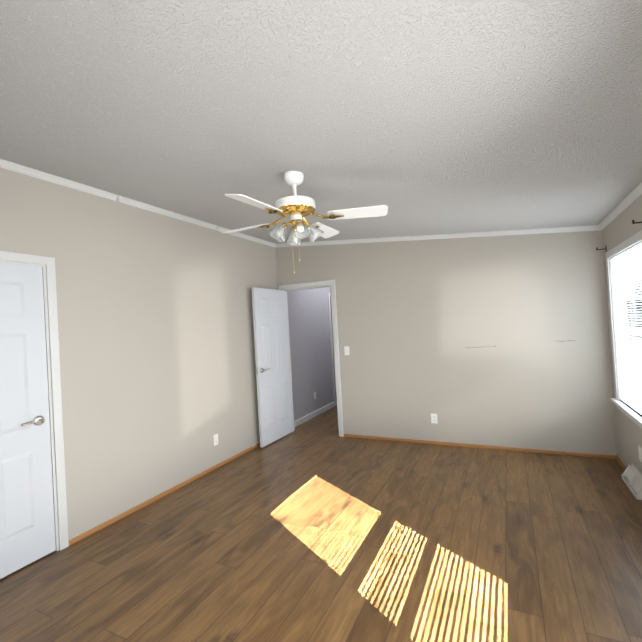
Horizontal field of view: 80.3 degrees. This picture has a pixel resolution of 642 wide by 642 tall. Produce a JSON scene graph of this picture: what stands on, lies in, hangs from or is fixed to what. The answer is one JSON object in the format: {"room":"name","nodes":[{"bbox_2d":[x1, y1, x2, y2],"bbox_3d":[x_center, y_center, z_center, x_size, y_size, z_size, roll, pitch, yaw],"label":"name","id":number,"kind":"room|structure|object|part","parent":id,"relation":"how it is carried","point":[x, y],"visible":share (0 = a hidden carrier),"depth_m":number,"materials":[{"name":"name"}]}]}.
{"room":"empty bedroom","nodes":[
{"label":"empty bedroom","id":0,"kind":"room"},
{"bbox_2d":[0,168,333,540],"bbox_3d":[-1.042,0.179,4.554,0.100,2.800,8.300,-4,-1,26],"label":"wall","id":1,"kind":"structure","parent":0,"point":[157,353],"depth_m":3.39,"materials":[{"name":"beige paint"}]},
{"bbox_2d":[0,263,55,578],"bbox_3d":[-2.052,0.611,2.326,0.091,1.972,0.722,-4,-1,26],"label":"closet door","id":2,"kind":"structure","parent":1,"relation":"in","point":[27,530],"depth_m":2.51,"materials":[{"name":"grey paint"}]},
{"bbox_3d":[-1.919,0.677,2.542,0.050,0.064,0.148,-4,-1,26],"label":"handle","id":3,"kind":"part","parent":2,"relation":"part of","materials":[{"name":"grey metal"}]},
{"bbox_2d":[0,251,68,551],"bbox_3d":[-2.093,0.583,2.346,0.114,2.062,0.876,-4,-1,26],"label":"door frame","id":4,"kind":"structure","parent":1,"relation":"attached to","point":[55,401],"depth_m":2.67,"materials":[{"name":"white paint"}]},
{"bbox_2d":[0,159,275,247],"bbox_3d":[-1.736,-1.031,3.149,0.040,0.048,5.000,-4,-1,26],"label":"crown molding","id":5,"kind":"structure","parent":1,"relation":"attached to","point":[4,164],"depth_m":3.15,"materials":[{"name":"white paint"}]},
{"bbox_2d":[69,443,259,545],"bbox_3d":[-1.146,1.564,4.034,0.012,0.034,2.962,-4,-1,26],"label":"baseboard","id":6,"kind":"structure","parent":1,"relation":"attached to","point":[119,517],"depth_m":3.33,"materials":[{"name":"brown wood"}]},
{"bbox_2d":[213,434,217,445],"bbox_3d":[-1.133,1.281,4.103,0.008,0.114,0.070,-4,-1,26],"label":"outlet","id":7,"kind":"object","parent":1,"relation":"attached to","point":[215,438],"visible":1,"depth_m":4.09,"materials":[{"name":"white plastic"}]},
{"bbox_2d":[294,402,334,426],"bbox_3d":[-0.104,1.506,6.164,0.011,0.085,1.582,-4,-1,26],"label":"baseboard","id":8,"kind":"structure","parent":1,"relation":"attached to","point":[312,415],"depth_m":6.10,"materials":[{"name":"white paint"}]},
{"bbox_2d":[328,293,335,405],"bbox_3d":[0.334,0.508,7.299,0.114,2.058,0.868,-4,-1,26],"label":"door frame","id":9,"kind":"structure","parent":1,"relation":"attached to","point":[330,322],"depth_m":6.90,"materials":[{"name":"white paint"}]},
{"bbox_2d":[0,396,641,641],"bbox_3d":[-0.611,1.605,4.364,7.076,0.100,8.300,-4,-1,26],"label":"floor","id":10,"kind":"structure","parent":0,"point":[317,528],"depth_m":2.40,"materials":[{"name":"laminate"}]},
{"bbox_2d":[0,0,641,243],"bbox_3d":[-0.053,-1.044,2.324,3.976,0.520,5.200,-4,-1,26],"label":"ceiling","id":11,"kind":"structure","parent":0,"point":[425,117],"depth_m":1.70,"materials":[{"name":"white paint"}]},
{"bbox_2d":[221,171,387,273],"bbox_3d":[-0.176,-0.658,2.568,1.197,0.689,1.221,-4,-1,26],"label":"ceiling fan","id":12,"kind":"object","parent":11,"relation":"hanging from","point":[295,208],"visible":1,"depth_m":2.51,"materials":[{"name":"white metal"}]},
{"bbox_3d":[-0.176,-0.837,2.566,0.268,0.331,0.268,-4,-1,26],"label":"motor","id":13,"kind":"part","parent":12,"relation":"part of","materials":[{"name":"white metal"}]},
{"bbox_2d":[330,297,335,390],"bbox_3d":[-0.103,0.330,8.662,4.350,2.500,0.100,-4,-1,26],"label":"wall","id":14,"kind":"structure","parent":0,"point":[333,345],"depth_m":8.43,"materials":[{"name":"grey paint"}]},
{"bbox_2d":[275,230,616,454],"bbox_3d":[1.134,0.054,4.599,3.976,2.800,0.100,-4,-1,26],"label":"wall","id":15,"kind":"structure","parent":0,"point":[416,319],"depth_m":4.26,"materials":[{"name":"beige paint"}]},
{"bbox_2d":[251,287,292,447],"bbox_3d":[-0.624,0.564,5.008,0.136,1.972,0.722,-4,-1,27],"label":"bedroom door","id":16,"kind":"structure","parent":15,"relation":"in","point":[272,365],"depth_m":4.94,"materials":[{"name":"grey paint"}]},
{"bbox_2d":[278,280,343,436],"bbox_3d":[-0.129,0.507,5.225,0.876,2.062,0.128,-4,-1,26],"label":"door frame","id":17,"kind":"structure","parent":15,"relation":"attached to","point":[307,286],"depth_m":5.01,"materials":[{"name":"white paint"}]},
{"bbox_2d":[344,346,349,354],"bbox_3d":[0.335,0.386,4.934,0.070,0.114,0.010,-4,-1,26],"label":"light switch","id":18,"kind":"object","parent":15,"relation":"attached to","point":[346,350],"visible":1,"depth_m":4.93,"materials":[{"name":"white plastic"}]},
{"bbox_2d":[431,413,437,423],"bbox_3d":[1.328,1.143,4.460,0.070,0.114,0.008,-4,-1,26],"label":"outlet","id":19,"kind":"object","parent":15,"relation":"attached to","point":[433,418],"visible":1,"depth_m":4.46,"materials":[{"name":"white plastic"}]},
{"bbox_2d":[276,225,595,247],"bbox_3d":[1.043,-0.989,4.554,3.660,0.416,0.034,-4,-1,26],"label":"crown molding","id":20,"kind":"structure","parent":15,"relation":"attached to","point":[578,228],"depth_m":4.32,"materials":[{"name":"white paint"}]},
{"bbox_2d":[344,434,614,458],"bbox_3d":[1.578,1.411,4.339,2.857,0.034,0.012,-4,-1,26],"label":"baseboard","id":21,"kind":"structure","parent":15,"relation":"attached to","point":[345,435],"depth_m":4.20,"materials":[{"name":"brown wood"}]},
{"bbox_2d":[602,195,641,473],"bbox_3d":[1.727,-0.022,1.412,0.100,2.800,5.100,-4,-1,26],"label":"wall","id":22,"kind":"structure","parent":0,"point":[619,229],"depth_m":3.28,"materials":[{"name":"beige paint"}]},
{"bbox_2d":[596,220,641,251],"bbox_3d":[2.416,-0.675,3.102,0.078,0.060,1.194,-4,-1,26],"label":"curtain rod bracket","id":23,"kind":"object","parent":22,"relation":"attached to","point":[633,222],"visible":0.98,"depth_m":2.59,"materials":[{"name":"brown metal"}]},
{"bbox_2d":[596,182,641,230],"bbox_3d":[1.639,-0.878,1.497,0.034,0.046,5.000,-4,-1,26],"label":"crown molding","id":24,"kind":"structure","parent":22,"relation":"attached to","point":[630,198],"depth_m":3.00,"materials":[{"name":"white paint"}]},
{"bbox_2d":[615,455,625,470],"bbox_3d":[1.778,1.361,1.463,0.012,0.034,5.000,-4,-1,26],"label":"baseboard","id":25,"kind":"structure","parent":22,"relation":"attached to","point":[623,466],"depth_m":3.55,"materials":[{"name":"brown wood"}]},
{"bbox_2d":[605,230,641,427],"bbox_3d":[2.517,0.088,3.064,0.150,1.454,1.174,-4,-1,26],"label":"window frame","id":26,"kind":"structure","parent":22,"relation":"attached to","point":[632,242],"depth_m":3.50,"materials":[{"name":"white paint"}]},
{"bbox_2d":[612,244,641,414],"bbox_3d":[2.538,0.084,3.054,0.093,1.300,0.976,-4,-1,26],"label":"window","id":27,"kind":"structure","parent":22,"relation":"in","point":[630,400],"depth_m":3.21,"materials":[{"name":"white plastic"}]},
{"bbox_3d":[2.564,0.083,3.041,0.004,1.218,0.896,-4,-1,26],"label":"glass","id":28,"kind":"part","parent":27,"relation":"part of","materials":[{"name":"clear glass"}]},
{"bbox_2d":[621,463,641,499],"bbox_3d":[2.526,1.284,3.072,0.079,0.145,0.410,-4,-1,26],"label":"air vent","id":29,"kind":"object","parent":22,"relation":"in","point":[632,475],"visible":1,"depth_m":3.07,"materials":[{"name":"white metal"}]},
{"bbox_2d":[638,445,641,461],"bbox_3d":[2.512,1.046,2.992,0.006,0.114,0.070,-4,-1,26],"label":"outlet","id":30,"kind":"object","parent":22,"relation":"attached to","point":[640,452],"visible":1,"depth_m":2.99,"materials":[{"name":"white plastic"}]}
]}

